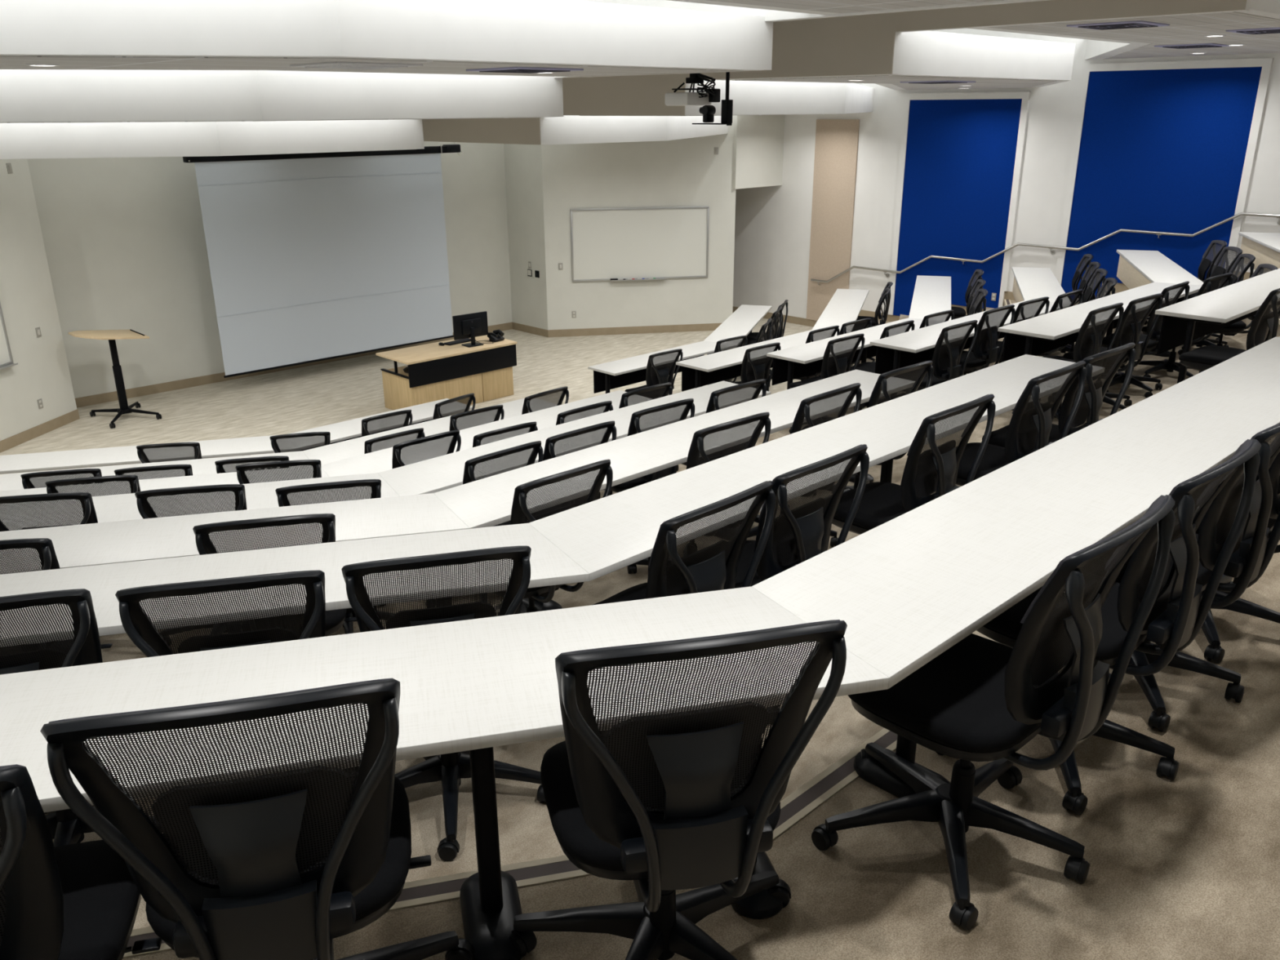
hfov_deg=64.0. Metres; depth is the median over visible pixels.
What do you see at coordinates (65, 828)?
chair
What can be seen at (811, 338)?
chair
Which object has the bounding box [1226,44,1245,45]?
recessed light
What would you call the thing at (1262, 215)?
handrail
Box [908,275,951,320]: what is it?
desk
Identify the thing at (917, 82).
ceiling vent
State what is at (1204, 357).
chair
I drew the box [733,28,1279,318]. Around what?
wall
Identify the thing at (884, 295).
chair
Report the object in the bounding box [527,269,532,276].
panel
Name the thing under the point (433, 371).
desk
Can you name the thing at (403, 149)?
tile
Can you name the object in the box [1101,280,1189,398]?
chair
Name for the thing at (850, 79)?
recessed light
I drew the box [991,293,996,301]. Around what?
wall outlet
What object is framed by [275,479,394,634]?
chair
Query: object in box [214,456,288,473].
chair
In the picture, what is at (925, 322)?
chair
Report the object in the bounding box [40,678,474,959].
chair
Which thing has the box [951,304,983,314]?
baseboard
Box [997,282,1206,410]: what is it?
desk
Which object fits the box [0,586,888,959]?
desk
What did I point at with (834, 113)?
tile
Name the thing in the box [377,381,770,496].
desk
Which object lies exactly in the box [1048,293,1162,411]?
chair
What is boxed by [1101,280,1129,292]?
baseboard
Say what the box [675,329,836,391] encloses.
desk
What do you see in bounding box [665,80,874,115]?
ceiling
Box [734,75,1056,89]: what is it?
tile
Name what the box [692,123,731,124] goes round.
shelf
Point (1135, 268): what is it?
desk
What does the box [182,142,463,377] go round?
projection screen
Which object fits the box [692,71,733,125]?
ceiling camera
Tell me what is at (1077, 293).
chair
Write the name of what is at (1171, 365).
chair
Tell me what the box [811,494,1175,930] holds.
chair
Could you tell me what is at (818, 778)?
trim
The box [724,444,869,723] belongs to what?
chair
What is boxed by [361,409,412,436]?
chair
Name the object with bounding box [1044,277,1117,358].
chair
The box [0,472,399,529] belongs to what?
desk
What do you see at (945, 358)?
chair
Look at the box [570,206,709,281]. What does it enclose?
whiteboard
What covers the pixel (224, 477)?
desk
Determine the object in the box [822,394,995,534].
chair
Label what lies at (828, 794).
trim
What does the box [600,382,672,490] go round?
chair
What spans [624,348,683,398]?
chair
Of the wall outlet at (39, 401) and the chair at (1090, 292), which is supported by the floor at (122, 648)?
the chair at (1090, 292)
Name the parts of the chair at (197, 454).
panel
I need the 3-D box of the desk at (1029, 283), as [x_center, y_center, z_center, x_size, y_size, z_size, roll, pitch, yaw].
[5.128,-2.183,13.278,0.508,0.720,2.930,5,21,15]
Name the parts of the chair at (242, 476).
panel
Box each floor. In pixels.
[0,304,1279,929]
[0,312,813,474]
[99,300,1113,662]
[121,493,1279,959]
[497,290,1248,615]
[527,314,1004,520]
[853,320,891,365]
[898,314,908,319]
[1078,415,1106,426]
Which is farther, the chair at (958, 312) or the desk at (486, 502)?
the chair at (958, 312)
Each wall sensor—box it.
[5,162,13,173]
[714,146,718,154]
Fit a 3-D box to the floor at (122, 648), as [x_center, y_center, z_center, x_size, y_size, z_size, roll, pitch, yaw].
[3.105,0.371,7.786,16.350,0.320,9.433,-19,27,-41]
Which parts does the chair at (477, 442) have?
panel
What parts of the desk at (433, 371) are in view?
modesty panel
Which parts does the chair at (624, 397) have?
frame, panel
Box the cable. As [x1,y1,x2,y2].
[475,340,493,343]
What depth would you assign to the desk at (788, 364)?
11.25 m
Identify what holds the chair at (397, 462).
on the floor at (785, 432)
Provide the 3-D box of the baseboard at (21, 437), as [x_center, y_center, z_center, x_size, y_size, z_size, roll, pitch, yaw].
[-7.850,0.118,10.795,0.012,0.130,5.864,3,20,8]
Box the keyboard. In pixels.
[444,337,471,345]
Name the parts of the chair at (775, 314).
seat, frame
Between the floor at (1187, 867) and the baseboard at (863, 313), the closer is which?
the floor at (1187, 867)
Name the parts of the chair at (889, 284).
seat, frame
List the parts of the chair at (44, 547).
mounting plate, panel, frame, seat, lever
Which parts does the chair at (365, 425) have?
panel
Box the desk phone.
[487,329,504,342]
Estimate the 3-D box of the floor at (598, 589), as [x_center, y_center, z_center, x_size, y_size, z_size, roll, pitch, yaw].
[3.636,0.255,7.158,16.350,0.320,7.900,-19,27,-41]
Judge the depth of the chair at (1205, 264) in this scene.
12.10 m
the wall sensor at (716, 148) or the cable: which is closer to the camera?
the cable
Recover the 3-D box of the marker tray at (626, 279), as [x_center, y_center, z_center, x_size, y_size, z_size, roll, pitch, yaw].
[-0.024,-3.547,18.119,1.000,0.020,0.093,-4,20,-9]
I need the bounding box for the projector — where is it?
[665,72,720,106]
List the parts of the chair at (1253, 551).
seat, frame, panel, mounting plate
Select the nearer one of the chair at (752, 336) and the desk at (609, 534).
the desk at (609, 534)
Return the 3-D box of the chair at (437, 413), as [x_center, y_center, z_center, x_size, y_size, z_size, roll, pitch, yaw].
[-2.124,-0.435,10.890,0.746,1.049,0.671,14,24,34]
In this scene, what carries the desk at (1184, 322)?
on the floor at (526, 833)
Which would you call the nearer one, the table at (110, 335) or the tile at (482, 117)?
the tile at (482, 117)
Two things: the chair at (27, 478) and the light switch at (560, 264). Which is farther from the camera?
the light switch at (560, 264)
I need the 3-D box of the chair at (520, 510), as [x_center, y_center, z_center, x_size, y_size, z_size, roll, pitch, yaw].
[-0.519,0.365,4.904,0.691,1.049,0.719,-18,26,-40]
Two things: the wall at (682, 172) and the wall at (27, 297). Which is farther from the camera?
the wall at (682, 172)
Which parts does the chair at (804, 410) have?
frame, panel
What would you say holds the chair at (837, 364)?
on the floor at (785, 432)
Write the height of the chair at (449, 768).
1.049 m
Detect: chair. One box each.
[0,492,97,531]
[0,537,112,654]
[0,588,164,853]
[0,764,162,959]
[20,468,103,488]
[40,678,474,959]
[44,475,140,496]
[114,464,192,481]
[115,569,359,773]
[134,484,247,645]
[136,442,201,463]
[192,513,356,638]
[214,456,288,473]
[235,459,321,484]
[269,431,330,453]
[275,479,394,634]
[341,545,545,861]
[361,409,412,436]
[364,427,425,453]
[391,430,461,468]
[425,440,543,608]
[432,393,475,419]
[449,404,504,431]
[472,422,537,447]
[493,459,613,613]
[509,619,847,959]
[521,386,568,414]
[527,421,616,519]
[555,400,613,425]
[592,480,775,733]
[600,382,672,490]
[610,398,694,493]
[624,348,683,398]
[626,412,771,573]
[681,378,766,466]
[706,335,747,385]
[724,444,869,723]
[728,382,862,546]
[733,342,781,391]
[734,318,772,382]
[736,306,782,378]
[746,299,788,340]
[788,333,864,434]
[795,325,839,381]
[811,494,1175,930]
[813,360,933,497]
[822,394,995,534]
[839,318,871,366]
[849,320,915,408]
[851,288,890,362]
[856,281,893,326]
[892,320,977,391]
[905,310,954,394]
[936,438,1261,814]
[951,269,983,318]
[953,279,986,319]
[955,360,1086,486]
[959,304,1015,375]
[967,288,987,315]
[971,296,1049,363]
[982,342,1136,452]
[1027,302,1124,419]
[1040,288,1083,354]
[1042,268,1107,357]
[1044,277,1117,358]
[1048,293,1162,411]
[1063,422,1279,732]
[1068,253,1093,305]
[1069,262,1100,345]
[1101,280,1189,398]
[1133,272,1232,379]
[1143,240,1226,324]
[1169,246,1242,346]
[1175,452,1279,663]
[1177,253,1255,355]
[1178,288,1279,370]
[1179,263,1277,362]
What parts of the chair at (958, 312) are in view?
seat, panel, frame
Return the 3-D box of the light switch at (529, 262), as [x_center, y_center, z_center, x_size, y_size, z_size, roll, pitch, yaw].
[-1.953,-3.803,18.114,0.016,0.120,0.075,-19,27,-41]
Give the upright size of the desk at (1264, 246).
0.720 m
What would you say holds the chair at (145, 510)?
on the floor at (122, 648)
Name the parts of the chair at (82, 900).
panel, frame, seat, lever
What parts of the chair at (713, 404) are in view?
frame, panel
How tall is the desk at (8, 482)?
0.720 m
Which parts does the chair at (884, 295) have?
seat, frame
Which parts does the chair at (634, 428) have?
seat, frame, panel, mounting plate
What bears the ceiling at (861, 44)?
attached to the ceiling
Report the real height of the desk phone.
0.150 m
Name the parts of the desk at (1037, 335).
modesty panel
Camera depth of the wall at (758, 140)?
18.07 m
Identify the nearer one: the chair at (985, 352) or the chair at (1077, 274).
the chair at (985, 352)
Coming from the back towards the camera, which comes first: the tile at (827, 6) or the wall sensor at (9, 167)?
the wall sensor at (9, 167)
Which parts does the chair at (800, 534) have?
seat, frame, panel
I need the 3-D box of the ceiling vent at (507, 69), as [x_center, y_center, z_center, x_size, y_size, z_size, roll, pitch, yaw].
[-0.800,-2.842,7.107,0.580,0.018,0.580,-19,27,-41]
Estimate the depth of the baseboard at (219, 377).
15.09 m
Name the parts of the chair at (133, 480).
panel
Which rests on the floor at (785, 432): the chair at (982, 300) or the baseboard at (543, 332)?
the chair at (982, 300)
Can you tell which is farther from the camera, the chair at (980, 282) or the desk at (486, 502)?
the chair at (980, 282)
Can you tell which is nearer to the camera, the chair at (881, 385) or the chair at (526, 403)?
the chair at (881, 385)
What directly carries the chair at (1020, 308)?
on the floor at (122, 648)
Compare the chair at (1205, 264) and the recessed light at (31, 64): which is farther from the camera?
the chair at (1205, 264)
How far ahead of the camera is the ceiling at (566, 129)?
13.26 m
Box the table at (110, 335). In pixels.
[68,328,161,428]
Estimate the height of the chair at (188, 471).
1.053 m
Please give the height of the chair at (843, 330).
1.049 m
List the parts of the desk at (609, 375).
modesty panel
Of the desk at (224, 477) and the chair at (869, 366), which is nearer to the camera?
the desk at (224, 477)
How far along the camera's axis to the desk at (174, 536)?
4.73 m
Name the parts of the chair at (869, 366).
seat, frame, panel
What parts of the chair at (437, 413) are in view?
panel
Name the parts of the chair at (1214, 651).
seat, frame, panel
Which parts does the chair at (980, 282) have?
panel, frame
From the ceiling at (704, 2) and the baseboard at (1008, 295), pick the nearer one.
the ceiling at (704, 2)
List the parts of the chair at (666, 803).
seat, mounting plate, frame, panel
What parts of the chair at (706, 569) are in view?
seat, frame, panel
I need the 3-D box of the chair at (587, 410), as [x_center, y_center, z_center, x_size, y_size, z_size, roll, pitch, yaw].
[-0.608,-0.153,8.208,0.694,1.053,0.727,-10,22,-25]
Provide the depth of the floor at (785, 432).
10.59 m
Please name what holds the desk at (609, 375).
on the floor at (290, 401)
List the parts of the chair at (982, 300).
panel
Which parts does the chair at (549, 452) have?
panel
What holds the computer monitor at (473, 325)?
on the desk at (433, 371)
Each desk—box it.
[0,435,295,474]
[0,451,311,491]
[0,466,328,502]
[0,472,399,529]
[0,493,469,611]
[0,523,589,813]
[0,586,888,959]
[288,398,472,451]
[302,398,555,465]
[320,390,651,476]
[375,334,517,410]
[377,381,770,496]
[433,369,913,611]
[528,354,1103,581]
[587,341,734,395]
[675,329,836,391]
[703,304,772,382]
[751,337,1279,797]
[766,317,940,389]
[812,288,869,376]
[870,300,1068,395]
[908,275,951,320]
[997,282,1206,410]
[1011,266,1071,355]
[1116,249,1203,302]
[1155,268,1279,383]
[1238,231,1279,273]
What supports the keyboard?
on the desk at (433, 371)
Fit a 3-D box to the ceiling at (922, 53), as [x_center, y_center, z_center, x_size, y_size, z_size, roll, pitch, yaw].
[3.698,-5.035,12.507,3.128,0.370,8.216,9,22,25]
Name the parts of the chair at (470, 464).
frame, panel, mounting plate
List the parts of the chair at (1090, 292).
panel, frame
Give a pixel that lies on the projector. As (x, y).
(702, 97)
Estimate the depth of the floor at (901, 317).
17.34 m
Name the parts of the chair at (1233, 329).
seat, frame, panel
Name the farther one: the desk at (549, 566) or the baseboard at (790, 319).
the baseboard at (790, 319)
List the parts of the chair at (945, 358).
seat, mounting plate, frame, panel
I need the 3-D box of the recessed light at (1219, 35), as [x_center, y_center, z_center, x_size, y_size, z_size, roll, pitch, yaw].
[5.323,-4.112,9.478,0.184,0.010,0.184,-19,27,-41]
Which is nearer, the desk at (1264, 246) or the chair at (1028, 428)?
the chair at (1028, 428)
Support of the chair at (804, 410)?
on the floor at (598, 589)
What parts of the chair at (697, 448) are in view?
frame, panel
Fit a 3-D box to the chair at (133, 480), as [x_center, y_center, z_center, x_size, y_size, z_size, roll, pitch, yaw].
[-3.469,0.366,6.820,0.691,1.049,0.718,-5,20,-12]
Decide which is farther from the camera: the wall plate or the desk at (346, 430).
the wall plate
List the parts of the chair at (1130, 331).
seat, frame, mounting plate, panel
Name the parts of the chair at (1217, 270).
seat, frame, panel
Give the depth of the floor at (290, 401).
14.56 m
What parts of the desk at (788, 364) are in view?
modesty panel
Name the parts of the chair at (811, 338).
frame, panel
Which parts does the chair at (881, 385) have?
frame, panel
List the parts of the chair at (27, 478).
panel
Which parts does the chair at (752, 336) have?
seat, frame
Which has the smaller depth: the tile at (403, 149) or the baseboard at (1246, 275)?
the tile at (403, 149)
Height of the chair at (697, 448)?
1.049 m
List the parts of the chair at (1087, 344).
seat, frame, panel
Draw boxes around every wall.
[0,159,76,440]
[26,141,511,398]
[503,143,547,329]
[541,115,735,329]
[732,115,784,189]
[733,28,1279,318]
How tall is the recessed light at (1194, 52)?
0.010 m
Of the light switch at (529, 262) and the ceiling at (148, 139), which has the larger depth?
the light switch at (529, 262)
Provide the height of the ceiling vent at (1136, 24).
0.018 m
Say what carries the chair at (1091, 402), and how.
on the floor at (526, 833)
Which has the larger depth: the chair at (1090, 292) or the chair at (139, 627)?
the chair at (1090, 292)
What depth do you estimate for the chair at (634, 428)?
6.78 m
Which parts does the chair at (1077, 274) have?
panel, frame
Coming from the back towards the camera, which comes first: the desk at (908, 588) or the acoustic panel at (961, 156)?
the acoustic panel at (961, 156)
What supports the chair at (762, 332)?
on the floor at (290, 401)
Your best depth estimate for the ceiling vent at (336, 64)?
6.13 m
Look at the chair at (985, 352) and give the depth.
10.03 m
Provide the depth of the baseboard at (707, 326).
18.46 m
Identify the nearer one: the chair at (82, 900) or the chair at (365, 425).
the chair at (82, 900)
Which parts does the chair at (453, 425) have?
panel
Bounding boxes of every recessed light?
[25,63,60,66]
[846,79,864,80]
[1190,52,1206,53]
[1204,34,1226,36]
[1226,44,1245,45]
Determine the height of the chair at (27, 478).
1.049 m
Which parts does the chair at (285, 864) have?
panel, mounting plate, seat, lever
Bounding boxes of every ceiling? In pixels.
[0,0,764,76]
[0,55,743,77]
[0,69,555,122]
[0,119,416,159]
[414,0,1048,149]
[422,0,1251,145]
[546,115,728,144]
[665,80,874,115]
[668,0,839,14]
[720,31,1075,89]
[967,0,1279,59]
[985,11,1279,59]
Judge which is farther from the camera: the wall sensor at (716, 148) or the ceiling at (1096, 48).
the wall sensor at (716, 148)
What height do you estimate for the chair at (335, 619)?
1.049 m
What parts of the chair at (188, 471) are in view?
panel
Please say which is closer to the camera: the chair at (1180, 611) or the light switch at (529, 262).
the chair at (1180, 611)
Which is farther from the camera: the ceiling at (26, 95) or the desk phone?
the desk phone
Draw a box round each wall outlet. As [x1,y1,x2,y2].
[37,398,43,408]
[571,311,576,317]
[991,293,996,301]
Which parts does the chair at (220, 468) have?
panel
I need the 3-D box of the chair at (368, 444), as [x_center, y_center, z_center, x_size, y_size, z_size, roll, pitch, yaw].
[-2.182,0.021,8.695,0.688,1.049,0.768,-17,26,-39]
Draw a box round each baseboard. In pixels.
[0,408,79,453]
[75,322,512,407]
[511,321,548,337]
[547,323,721,337]
[733,306,817,327]
[858,309,899,321]
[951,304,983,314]
[1004,291,1076,305]
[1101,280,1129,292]
[1234,271,1259,280]
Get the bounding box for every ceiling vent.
[289,61,422,69]
[466,66,583,73]
[900,80,975,84]
[1066,20,1169,30]
[1154,43,1231,48]
[1226,26,1279,34]
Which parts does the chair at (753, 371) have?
panel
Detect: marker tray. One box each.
[0,362,17,369]
[610,278,666,281]
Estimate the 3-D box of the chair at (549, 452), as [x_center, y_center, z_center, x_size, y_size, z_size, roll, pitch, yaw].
[-0.565,0.086,6.612,0.716,1.049,0.768,-18,26,-40]
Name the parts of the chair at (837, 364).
seat, frame, panel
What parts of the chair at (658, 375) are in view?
seat, frame, panel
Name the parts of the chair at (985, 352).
seat, mounting plate, frame, panel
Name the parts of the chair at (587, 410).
panel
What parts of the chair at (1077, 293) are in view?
frame, panel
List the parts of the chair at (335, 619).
panel, mounting plate, seat, lever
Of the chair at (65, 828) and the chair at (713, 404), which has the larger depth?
the chair at (713, 404)
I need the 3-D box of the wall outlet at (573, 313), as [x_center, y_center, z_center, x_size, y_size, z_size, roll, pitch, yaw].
[-1.172,-2.938,18.180,0.075,0.120,0.010,-4,20,-9]
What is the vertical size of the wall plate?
0.120 m
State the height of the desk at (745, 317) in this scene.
0.720 m
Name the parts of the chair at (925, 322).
frame, panel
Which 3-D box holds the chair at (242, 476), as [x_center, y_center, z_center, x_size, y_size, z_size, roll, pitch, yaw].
[-2.402,0.265,7.080,0.700,1.053,0.710,-5,20,-11]
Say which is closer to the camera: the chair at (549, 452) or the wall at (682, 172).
the chair at (549, 452)
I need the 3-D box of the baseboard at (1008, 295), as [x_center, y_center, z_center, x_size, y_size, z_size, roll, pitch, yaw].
[6.274,-2.740,15.665,0.012,0.130,1.484,-19,27,-41]
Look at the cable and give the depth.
14.22 m
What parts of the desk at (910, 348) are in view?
modesty panel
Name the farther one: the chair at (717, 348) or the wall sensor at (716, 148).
the wall sensor at (716, 148)
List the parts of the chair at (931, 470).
seat, mounting plate, frame, panel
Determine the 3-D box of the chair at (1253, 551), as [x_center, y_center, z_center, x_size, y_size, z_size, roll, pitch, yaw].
[1.739,0.197,3.456,0.669,1.049,0.757,-19,27,-41]
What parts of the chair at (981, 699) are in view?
seat, mounting plate, panel, frame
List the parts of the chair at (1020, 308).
seat, panel, frame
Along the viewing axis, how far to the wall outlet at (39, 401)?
12.82 m
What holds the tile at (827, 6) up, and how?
attached to the ceiling at (704, 2)
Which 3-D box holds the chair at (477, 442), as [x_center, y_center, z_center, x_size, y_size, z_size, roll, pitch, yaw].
[-1.133,0.017,7.748,0.673,1.053,0.763,-16,25,-38]
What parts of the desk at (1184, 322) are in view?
modesty panel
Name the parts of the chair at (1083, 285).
panel, frame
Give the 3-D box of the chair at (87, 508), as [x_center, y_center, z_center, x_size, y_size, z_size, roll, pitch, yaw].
[-3.101,0.453,5.636,0.683,1.049,0.733,-4,20,-10]
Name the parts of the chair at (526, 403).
panel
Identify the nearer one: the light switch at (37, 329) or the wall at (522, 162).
the light switch at (37, 329)
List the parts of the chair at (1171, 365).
seat, frame, panel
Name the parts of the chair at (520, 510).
seat, frame, panel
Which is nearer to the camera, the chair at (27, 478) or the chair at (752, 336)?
the chair at (27, 478)
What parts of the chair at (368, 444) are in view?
panel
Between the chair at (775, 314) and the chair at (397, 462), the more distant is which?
the chair at (775, 314)
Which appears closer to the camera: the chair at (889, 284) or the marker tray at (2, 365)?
the marker tray at (2, 365)
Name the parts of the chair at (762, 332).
panel, frame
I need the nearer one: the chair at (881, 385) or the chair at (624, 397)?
the chair at (881, 385)
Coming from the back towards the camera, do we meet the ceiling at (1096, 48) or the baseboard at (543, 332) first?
the baseboard at (543, 332)
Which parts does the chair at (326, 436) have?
panel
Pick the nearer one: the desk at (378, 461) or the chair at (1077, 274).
the desk at (378, 461)
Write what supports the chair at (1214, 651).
on the floor at (1187, 867)
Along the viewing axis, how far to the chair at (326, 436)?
9.40 m
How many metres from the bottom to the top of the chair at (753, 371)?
1.049 m
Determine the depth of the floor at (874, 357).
15.14 m
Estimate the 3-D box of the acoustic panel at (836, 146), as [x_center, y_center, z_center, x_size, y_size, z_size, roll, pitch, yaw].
[3.398,-4.536,18.154,0.027,3.500,0.880,-19,27,-41]
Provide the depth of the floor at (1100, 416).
8.32 m
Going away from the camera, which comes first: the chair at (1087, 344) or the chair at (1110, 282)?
the chair at (1087, 344)
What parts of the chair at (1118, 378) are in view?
seat, frame, panel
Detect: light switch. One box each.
[35,326,41,337]
[528,261,531,268]
[558,262,563,270]
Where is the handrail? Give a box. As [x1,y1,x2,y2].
[810,212,1279,285]
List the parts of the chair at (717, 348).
frame, panel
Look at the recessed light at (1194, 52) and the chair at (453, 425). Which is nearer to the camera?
the chair at (453, 425)
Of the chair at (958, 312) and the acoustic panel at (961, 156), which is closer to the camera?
the chair at (958, 312)
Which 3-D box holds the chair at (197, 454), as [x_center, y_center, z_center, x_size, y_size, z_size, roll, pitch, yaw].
[-4.257,0.058,9.560,0.694,1.049,0.714,-4,20,-10]
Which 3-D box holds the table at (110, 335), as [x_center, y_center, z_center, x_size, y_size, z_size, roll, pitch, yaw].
[-6.843,-1.370,13.347,0.796,1.180,0.828,-19,27,-41]
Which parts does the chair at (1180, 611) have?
seat, mounting plate, panel, frame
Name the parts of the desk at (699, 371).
modesty panel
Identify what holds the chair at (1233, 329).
on the floor at (598, 589)
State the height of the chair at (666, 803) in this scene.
1.049 m
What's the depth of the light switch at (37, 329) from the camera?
12.73 m
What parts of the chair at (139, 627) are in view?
frame, panel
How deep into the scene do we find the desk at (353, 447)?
9.29 m
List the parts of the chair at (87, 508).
panel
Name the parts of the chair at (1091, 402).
seat, frame, panel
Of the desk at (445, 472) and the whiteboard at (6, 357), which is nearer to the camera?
the desk at (445, 472)
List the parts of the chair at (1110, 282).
panel, frame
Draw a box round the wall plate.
[534,270,539,277]
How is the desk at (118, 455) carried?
on the floor at (290, 401)
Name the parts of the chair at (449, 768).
frame, panel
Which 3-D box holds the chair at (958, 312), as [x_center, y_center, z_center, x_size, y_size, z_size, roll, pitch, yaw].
[4.376,-2.425,14.411,0.768,1.049,0.717,4,20,11]
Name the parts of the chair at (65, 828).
panel, frame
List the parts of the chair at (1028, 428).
seat, mounting plate, frame, panel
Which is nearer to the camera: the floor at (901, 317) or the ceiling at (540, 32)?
the ceiling at (540, 32)
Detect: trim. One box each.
[122,740,897,958]
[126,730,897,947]
[130,728,889,936]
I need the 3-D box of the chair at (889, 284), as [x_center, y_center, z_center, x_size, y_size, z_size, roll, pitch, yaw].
[3.373,-2.449,15.430,0.772,1.049,0.699,5,21,14]
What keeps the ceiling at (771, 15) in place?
attached to the ceiling
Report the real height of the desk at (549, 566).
0.720 m
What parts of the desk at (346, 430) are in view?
modesty panel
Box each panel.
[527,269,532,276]
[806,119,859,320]
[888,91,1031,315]
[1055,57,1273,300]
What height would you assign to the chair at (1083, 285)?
1.049 m
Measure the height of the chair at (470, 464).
1.049 m
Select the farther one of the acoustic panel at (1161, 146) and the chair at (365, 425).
the acoustic panel at (1161, 146)
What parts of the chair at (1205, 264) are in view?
frame, panel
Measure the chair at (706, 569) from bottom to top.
1.049 m
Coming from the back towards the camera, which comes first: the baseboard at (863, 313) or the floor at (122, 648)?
the baseboard at (863, 313)
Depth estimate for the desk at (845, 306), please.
15.04 m
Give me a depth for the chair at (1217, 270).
11.54 m
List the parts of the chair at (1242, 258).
frame, panel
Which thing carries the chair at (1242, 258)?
on the floor at (598, 589)
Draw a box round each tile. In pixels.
[0,117,528,123]
[33,149,404,159]
[579,113,839,115]
[707,0,1003,13]
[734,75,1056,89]
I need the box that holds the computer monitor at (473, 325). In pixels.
[452,311,488,347]
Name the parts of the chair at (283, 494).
frame, panel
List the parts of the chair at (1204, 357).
seat, frame, panel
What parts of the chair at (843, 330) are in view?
frame, panel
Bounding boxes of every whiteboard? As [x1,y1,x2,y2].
[0,302,17,369]
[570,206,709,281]
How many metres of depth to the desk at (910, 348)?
10.22 m
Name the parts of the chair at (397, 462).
panel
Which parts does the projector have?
mount arm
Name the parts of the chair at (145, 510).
panel, frame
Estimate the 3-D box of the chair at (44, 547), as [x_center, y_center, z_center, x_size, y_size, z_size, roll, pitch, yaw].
[-2.516,0.611,4.253,0.685,1.049,0.731,-4,20,-11]
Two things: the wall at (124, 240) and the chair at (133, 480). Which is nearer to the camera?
the chair at (133, 480)
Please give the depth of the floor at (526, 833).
3.48 m

